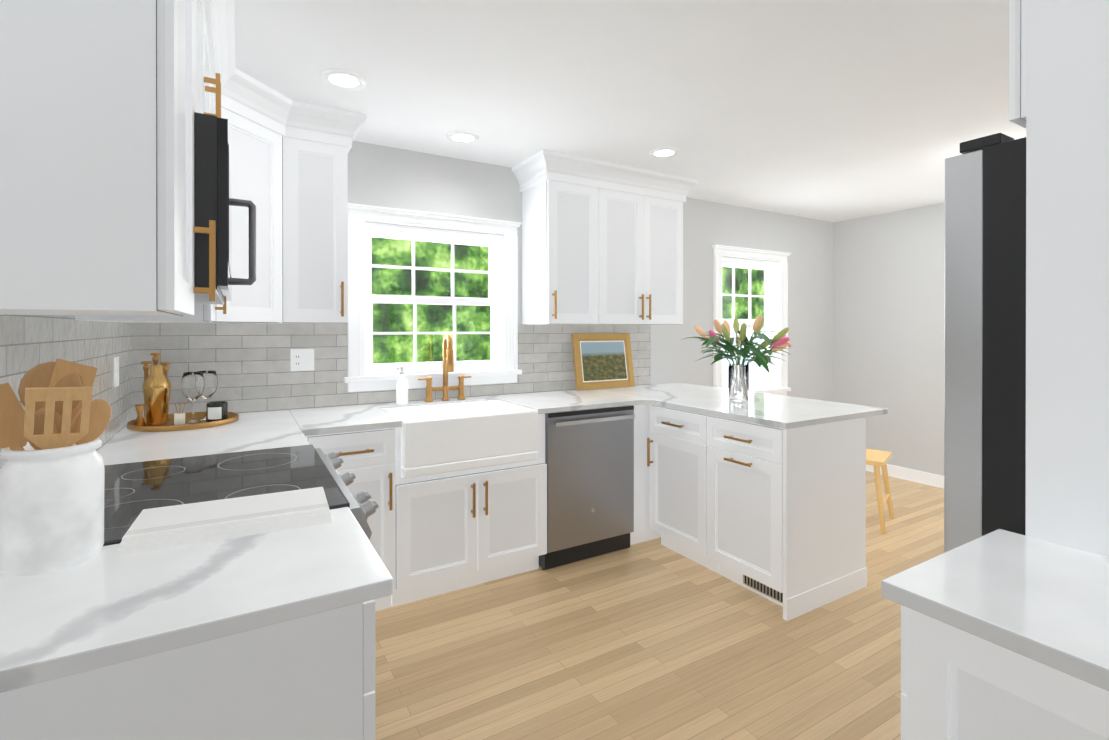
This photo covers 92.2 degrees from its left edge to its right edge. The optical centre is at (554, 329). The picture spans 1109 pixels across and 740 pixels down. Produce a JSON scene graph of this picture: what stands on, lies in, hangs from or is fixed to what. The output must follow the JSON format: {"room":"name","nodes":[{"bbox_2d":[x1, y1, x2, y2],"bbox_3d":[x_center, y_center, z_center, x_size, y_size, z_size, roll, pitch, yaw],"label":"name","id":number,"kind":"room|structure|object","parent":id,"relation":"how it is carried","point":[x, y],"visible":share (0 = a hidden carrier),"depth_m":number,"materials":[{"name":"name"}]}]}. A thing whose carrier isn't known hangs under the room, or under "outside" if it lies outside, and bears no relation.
{"room":"kitchen","nodes":[
{"label":"kitchen","id":0,"kind":"room"},
{"bbox_2d":[348,141,833,401],"bbox_3d":[0.364,0.138,3.968,5.780,2.400,0.140,0,0,-31],"label":"wall","id":1,"kind":"structure","parent":0,"point":[385,176],"depth_m":4.35,"materials":[{"name":"paint"}]},
{"bbox_2d":[204,0,365,151],"bbox_3d":[-0.980,-0.979,1.762,0.974,0.152,2.274,0,0,-31],"label":"crown molding","id":2,"kind":"structure","parent":1,"relation":"attached to","point":[246,96],"depth_m":2.33,"materials":[{"name":"white wood"}]},
{"bbox_2d":[282,136,347,323],"bbox_3d":[-1.228,-0.488,2.709,0.290,0.914,0.385,0,0,-31],"label":"upper cabinet","id":3,"kind":"object","parent":1,"relation":"attached to","point":[315,229],"visible":0.92,"depth_m":2.58,"materials":[{"name":"white painted wood"},{"name":"brass"}]},
{"bbox_2d":[136,323,650,417],"bbox_3d":[-0.621,0.195,3.299,3.162,0.461,0.006,0,0,-31],"label":"tile backsplash","id":4,"kind":"structure","parent":1,"relation":"attached to","point":[249,363],"depth_m":2.84,"materials":[{"name":"grey tile"}]},
{"bbox_2d":[290,349,313,370],"bbox_3d":[-1.350,0.164,2.860,0.116,0.118,0.007,0,0,-31],"label":"outlet","id":5,"kind":"object","parent":4,"relation":"attached to","point":[301,359],"visible":1,"depth_m":2.86,"materials":[{"name":"white plastic"}]},
{"bbox_2d":[344,203,521,391],"bbox_3d":[-0.730,-0.174,3.293,1.094,1.048,0.186,0,0,-31],"label":"window","id":6,"kind":"structure","parent":1,"relation":"in","point":[365,373],"depth_m":3.25,"materials":[{"name":"white wood"}]},
{"bbox_2d":[522,180,597,324],"bbox_3d":[0.044,-0.490,3.463,0.373,0.914,0.385,0,0,-31],"label":"upper cabinet","id":7,"kind":"object","parent":1,"relation":"attached to","point":[559,253],"visible":0.92,"depth_m":3.35,"materials":[{"name":"white painted wood"},{"name":"brass"}]},
{"bbox_2d":[512,149,697,202],"bbox_3d":[0.368,-0.983,3.637,1.259,0.152,0.421,0,0,-31],"label":"crown molding","id":8,"kind":"structure","parent":1,"relation":"attached to","point":[543,165],"depth_m":3.42,"materials":[{"name":"white wood"}]},
{"bbox_2d":[577,188,682,324],"bbox_3d":[0.523,-0.490,3.747,0.733,0.914,0.385,0,0,-31],"label":"upper cabinet","id":9,"kind":"object","parent":1,"relation":"attached to","point":[640,259],"visible":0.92,"depth_m":3.60,"materials":[{"name":"white wood"}]},
{"bbox_2d":[712,245,790,395],"bbox_3d":[1.705,-0.040,4.735,0.984,1.323,0.186,0,0,-31],"label":"dining room window","id":10,"kind":"structure","parent":1,"relation":"in","point":[775,295],"depth_m":4.84,"materials":[{"name":"white wood"}]},
{"bbox_2d":[234,0,1025,221],"bbox_3d":[1.266,-1.089,2.442,5.780,0.060,3.680,0,0,-31],"label":"ceiling","id":11,"kind":"structure","parent":0,"point":[833,110],"depth_m":2.29,"materials":[{"name":"paint"}]},
{"bbox_2d":[321,69,365,90],"bbox_3d":[-0.891,-1.052,2.258,0.176,0.012,0.176,0,0,-31],"label":"recessed light","id":12,"kind":"object","parent":11,"relation":"in","point":[344,80],"visible":0.98,"depth_m":2.25,"materials":[{"name":"white"}]},
{"bbox_2d":[447,131,478,143],"bbox_3d":[-0.504,-1.054,2.940,0.176,0.012,0.176,0,0,-31],"label":"recessed light","id":13,"kind":"object","parent":11,"relation":"in","point":[460,137],"visible":1,"depth_m":2.93,"materials":[{"name":"white plastic"}]},
{"bbox_2d":[649,148,678,158],"bbox_3d":[0.657,-1.054,3.197,0.176,0.012,0.176,0,0,-31],"label":"recessed light","id":14,"kind":"object","parent":11,"relation":"in","point":[662,153],"visible":1,"depth_m":3.20,"materials":[{"name":"white plastic"}]},
{"bbox_2d":[375,471,943,739],"bbox_3d":[1.266,1.371,2.448,5.780,0.060,3.680,0,0,-31],"label":"floor","id":15,"kind":"structure","parent":0,"point":[653,639],"depth_m":2.20,"materials":[{"name":"brown wood"}]},
{"bbox_2d":[0,599,374,739],"bbox_3d":[-0.671,0.903,0.956,0.670,0.884,0.416,0,0,-31],"label":"base cabinet","id":16,"kind":"object","parent":15,"relation":"on","point":[311,677],"visible":0.58,"depth_m":0.82,"materials":[{"name":"white painted wood"},{"name":"brass"}]},
{"bbox_2d":[103,444,378,545],"bbox_3d":[-0.940,0.883,1.489,0.747,0.920,0.766,0,0,-31],"label":"slide-in range","id":17,"kind":"object","parent":15,"relation":"on","point":[132,491],"visible":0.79,"depth_m":1.49,"materials":[{"name":"black glass"}]},
{"bbox_2d":[307,428,395,610],"bbox_3d":[-1.052,0.899,2.652,0.374,0.884,0.670,0,0,-31],"label":"base cabinet","id":18,"kind":"object","parent":15,"relation":"on","point":[368,457],"visible":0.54,"depth_m":2.45,"materials":[{"name":"white painted wood"},{"name":"brass"}]},
{"bbox_2d":[391,414,546,606],"bbox_3d":[-0.539,0.898,2.955,0.810,0.884,0.670,0,0,-31],"label":"base cabinet","id":19,"kind":"object","parent":15,"relation":"on","point":[458,530],"visible":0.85,"depth_m":2.68,"materials":[{"name":"white painted wood"},{"name":"brass"}]},
{"bbox_2d":[539,405,634,569],"bbox_3d":[0.078,0.899,3.309,0.598,0.880,0.646,0,0,-31],"label":"dishwasher","id":20,"kind":"object","parent":15,"relation":"on","point":[589,457],"visible":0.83,"depth_m":3.05,"materials":[{"name":"grey metal"}]},
{"bbox_2d":[630,404,660,544],"bbox_3d":[0.638,0.897,3.687,0.742,0.884,0.610,0,0,-31],"label":"base cabinet","id":21,"kind":"object","parent":15,"relation":"on","point":[642,532],"visible":0.11,"depth_m":3.27,"materials":[{"name":"white wood"}]},
{"bbox_2d":[647,405,718,573],"bbox_3d":[0.954,0.898,3.224,0.670,0.884,0.463,0,0,-31],"label":"base cabinet","id":22,"kind":"object","parent":15,"relation":"on","point":[677,445],"visible":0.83,"depth_m":3.06,"materials":[{"name":"white painted wood"},{"name":"brass"}]},
{"bbox_2d":[707,415,782,606],"bbox_3d":[1.191,0.899,2.823,0.670,0.884,0.463,0,0,-31],"label":"base cabinet","id":23,"kind":"object","parent":15,"relation":"on","point":[744,498],"visible":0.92,"depth_m":2.66,"materials":[{"name":"white wood"}]},
{"bbox_2d":[743,575,782,602],"bbox_3d":[1.048,1.287,2.668,0.004,0.072,0.260,0,0,-31],"label":"air vent grille","id":24,"kind":"object","parent":23,"relation":"attached to","point":[762,588],"visible":0.52,"depth_m":2.67,"materials":[{"name":"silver metal"}]},
{"bbox_2d":[783,417,866,620],"bbox_3d":[0.945,0.897,3.300,0.657,0.884,1.589,0,0,-31],"label":"cabinet end panel","id":25,"kind":"object","parent":15,"relation":"on","point":[824,513],"visible":0.6,"depth_m":2.60,"materials":[{"name":"white wood"}]},
{"bbox_2d":[866,449,893,533],"bbox_3d":[2.171,1.104,3.727,0.297,0.471,0.406,0,0,39],"label":"stool","id":26,"kind":"object","parent":15,"relation":"on","point":[876,459],"visible":0.56,"depth_m":3.59,"materials":[{"name":"beige wood"}]},
{"bbox_2d":[944,133,1025,552],"bbox_3d":[1.539,0.452,1.162,0.908,1.785,0.928,0,0,-31],"label":"refrigerator","id":27,"kind":"object","parent":15,"relation":"on","point":[985,362],"visible":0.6,"depth_m":1.22,"materials":[{"name":"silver metal"}]},
{"bbox_2d":[901,605,1108,739],"bbox_3d":[0.954,0.903,0.727,0.449,0.884,0.782,0,0,-31],"label":"base cabinet","id":28,"kind":"object","parent":15,"relation":"on","point":[957,684],"visible":0.44,"depth_m":0.81,"materials":[{"name":"white painted wood"}]},
{"bbox_2d":[881,529,1108,690],"bbox_3d":[0.954,0.446,0.713,0.466,0.030,0.755,0,0,-31],"label":"countertop","id":29,"kind":"structure","parent":28,"relation":"on","point":[1042,601],"depth_m":0.87,"materials":[{"name":"white stone"}]},
{"bbox_2d":[1025,0,1108,556],"bbox_3d":[1.179,0.202,0.819,0.028,2.286,0.710,0,0,-31],"label":"panel","id":30,"kind":"object","parent":15,"relation":"on","point":[1067,273],"visible":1,"depth_m":1.06,"materials":[{"name":"white wood"}]},
{"bbox_2d":[834,203,944,475],"bbox_3d":[3.737,0.138,3.827,0.120,2.400,3.540,0,0,-31],"label":"wall","id":31,"kind":"structure","parent":0,"point":[889,311],"depth_m":4.82,"materials":[{"name":"paint"}]},
{"bbox_2d":[866,464,943,488],"bbox_3d":[3.647,1.286,3.846,0.017,0.105,3.418,0,0,-31],"label":"baseboard","id":32,"kind":"structure","parent":31,"relation":"attached to","point":[922,477],"depth_m":4.67,"materials":[{"name":"white wood"}]},
{"bbox_3d":[-1.133,0.145,0.943,0.120,2.400,3.540,0,0,-31],"label":"wall","id":33,"kind":"structure","parent":0,"visible":0},
{"bbox_2d":[0,315,135,468],"bbox_3d":[-1.415,0.173,1.544,0.005,0.514,2.190,0,0,-31],"label":"tile backsplash","id":34,"kind":"structure","parent":33,"relation":"attached to","point":[26,341],"depth_m":1.69,"materials":[{"name":"grey tile"}]},
{"bbox_2d":[114,357,118,386],"bbox_3d":[-1.780,0.172,2.172,0.006,0.120,0.075,0,0,-31],"label":"electrical outlet plate","id":35,"kind":"object","parent":34,"relation":"attached to","point":[116,371],"visible":1,"depth_m":2.16,"materials":[{"name":"white plastic"}]},
{"bbox_2d":[0,0,215,315],"bbox_3d":[-0.794,-0.484,0.880,0.385,0.914,0.416,0,0,-31],"label":"upper cabinet","id":36,"kind":"object","parent":33,"relation":"attached to","point":[96,157],"visible":1,"depth_m":0.74,"materials":[{"name":"white wood"}]},
{"bbox_2d":[76,64,225,321],"bbox_3d":[-1.397,-0.486,1.898,0.385,0.914,0.398,0,0,-31],"label":"upper cabinet","id":37,"kind":"object","parent":33,"relation":"attached to","point":[204,312],"visible":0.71,"depth_m":1.78,"materials":[{"name":"white painted wood"},{"name":"brass"}]},
{"bbox_2d":[106,105,282,322],"bbox_3d":[-1.559,-0.487,2.386,0.604,0.914,0.604,0,0,-31],"label":"upper cabinet","id":38,"kind":"object","parent":33,"relation":"attached to","point":[255,150],"visible":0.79,"depth_m":2.36,"materials":[{"name":"white painted wood"},{"name":"brass"}]},
{"bbox_2d":[194,0,220,117],"bbox_3d":[-1.098,-0.707,1.392,0.385,0.471,0.768,0,0,-31],"label":"wall cabinet","id":39,"kind":"object","parent":33,"relation":"attached to","point":[203,80],"visible":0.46,"depth_m":1.42,"materials":[{"name":"white wood"}]},
{"bbox_2d":[194,112,255,303],"bbox_3d":[-1.058,-0.275,1.417,0.478,0.382,0.762,0,0,-31],"label":"over-the-range microwave","id":40,"kind":"object","parent":33,"relation":"attached to","point":[214,200],"visible":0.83,"depth_m":1.17,"materials":[{"name":"black plastic"}]},
{"bbox_3d":[-1.423,0.900,2.237,0.682,0.884,1.005,0,0,-31],"label":"base cabinet","id":41,"kind":"object","parent":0,"visible":0},
{"bbox_2d":[0,507,392,692],"bbox_3d":[-0.675,0.446,0.942,0.663,0.030,0.435,0,0,-31],"label":"countertop","id":42,"kind":"structure","parent":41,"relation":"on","point":[104,607],"depth_m":0.87,"materials":[{"name":"white stone"}]},
{"bbox_2d":[0,358,110,575],"bbox_3d":[-0.949,0.242,0.981,0.206,0.376,0.149,0,0,-31],"label":"utensil crock","id":43,"kind":"object","parent":42,"relation":"on","point":[52,476],"visible":1,"depth_m":0.96,"materials":[{"name":"ceramic"}]},
{"bbox_2d":[118,487,331,555],"bbox_3d":[-0.696,0.408,1.168,0.370,0.032,0.190,0,0,-28],"label":"folded towel","id":44,"kind":"object","parent":42,"relation":"on","point":[158,528],"visible":1,"depth_m":1.12,"materials":[{"name":"white fabric"}]},
{"bbox_2d":[97,423,311,464],"bbox_3d":[-1.268,0.443,1.947,0.666,0.030,0.351,0,0,-31],"label":"countertop","id":45,"kind":"structure","parent":41,"relation":"on","point":[116,451],"depth_m":2.00,"materials":[{"name":"white stone"}]},
{"bbox_2d":[112,383,727,438],"bbox_3d":[-0.314,0.441,3.065,3.448,0.030,0.720,0,0,-31],"label":"countertop","id":46,"kind":"structure","parent":41,"relation":"on","point":[338,419],"depth_m":2.91,"materials":[{"name":"white stone"}]},
{"bbox_2d":[127,352,238,431],"bbox_3d":[-1.671,0.266,2.417,0.416,0.321,0.391,0,0,-31],"label":"tray","id":47,"kind":"object","parent":46,"relation":"on","point":[156,387],"visible":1,"depth_m":2.38,"materials":[{"name":"gold metal"}]},
{"bbox_2d":[396,366,407,404],"bbox_3d":[-0.867,0.317,3.036,0.068,0.216,0.068,0,0,-31],"label":"soap dispenser bottle","id":48,"kind":"object","parent":46,"relation":"on","point":[402,390],"visible":1,"depth_m":3.01,"materials":[{"name":"white"}]},
{"bbox_2d":[418,334,471,401],"bbox_3d":[-0.633,0.226,3.160,0.330,0.397,0.130,0,0,-31],"label":"bridge faucet","id":49,"kind":"object","parent":46,"relation":"on","point":[448,357],"visible":0.98,"depth_m":3.18,"materials":[{"name":"brown metal"}]},
{"bbox_2d":[381,400,537,477],"bbox_3d":[-0.523,0.563,2.886,0.712,0.262,0.516,0,0,-31],"label":"farmhouse sink","id":50,"kind":"object","parent":46,"relation":"in","point":[443,438],"visible":0.83,"depth_m":2.69,"materials":[{"name":"white ceramic"}]},
{"bbox_2d":[571,333,634,390],"bbox_3d":[0.353,0.225,3.812,0.500,0.393,0.084,0,0,-31],"label":"framed painting","id":51,"kind":"object","parent":46,"relation":"on","point":[602,360],"visible":0.98,"depth_m":3.80,"materials":[{"name":"gold metal"}]},
{"bbox_2d":[684,315,793,401],"bbox_3d":[1.100,0.171,3.157,0.695,0.508,0.650,0,0,-31],"label":"vase","id":52,"kind":"object","parent":46,"relation":"on","point":[738,381],"visible":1,"depth_m":3.13,"materials":[{"name":"clear glass"}]},
{"bbox_2d":[656,391,887,428],"bbox_3d":[1.188,0.441,3.061,0.868,0.030,0.938,0,0,-31],"label":"countertop","id":53,"kind":"structure","parent":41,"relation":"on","point":[779,411],"depth_m":2.88,"materials":[{"name":"white stone"}]},
{"bbox_3d":[2.173,0.145,0.914,5.780,2.400,0.120,0,0,-31],"label":"wall","id":54,"kind":"structure","parent":0,"visible":0},
{"bbox_2d":[1009,0,1026,127],"bbox_3d":[1.575,-0.698,1.098,0.928,0.486,0.790,0,0,-31],"label":"upper cabinet","id":55,"kind":"object","parent":54,"relation":"attached to","point":[1017,54],"visible":0.17,"depth_m":1.16,"materials":[{"name":"white wood"}]},
{"label":"outside","id":56,"kind":"structure","parent":0,"visible":0},
{"bbox_2d":[372,237,763,363],"bbox_3d":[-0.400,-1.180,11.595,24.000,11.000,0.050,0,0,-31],"label":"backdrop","id":57,"kind":"structure","parent":56,"point":[429,290],"depth_m":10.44,"materials":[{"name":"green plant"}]},
{"bbox_2d":[722,319,764,383],"bbox_3d":[5.528,2.042,12.877,8.500,4.550,0.200,0,0,-31],"label":"siding","id":58,"kind":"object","parent":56,"point":[758,370],"depth_m":12.06,"materials":[{"name":"white"}]}
]}

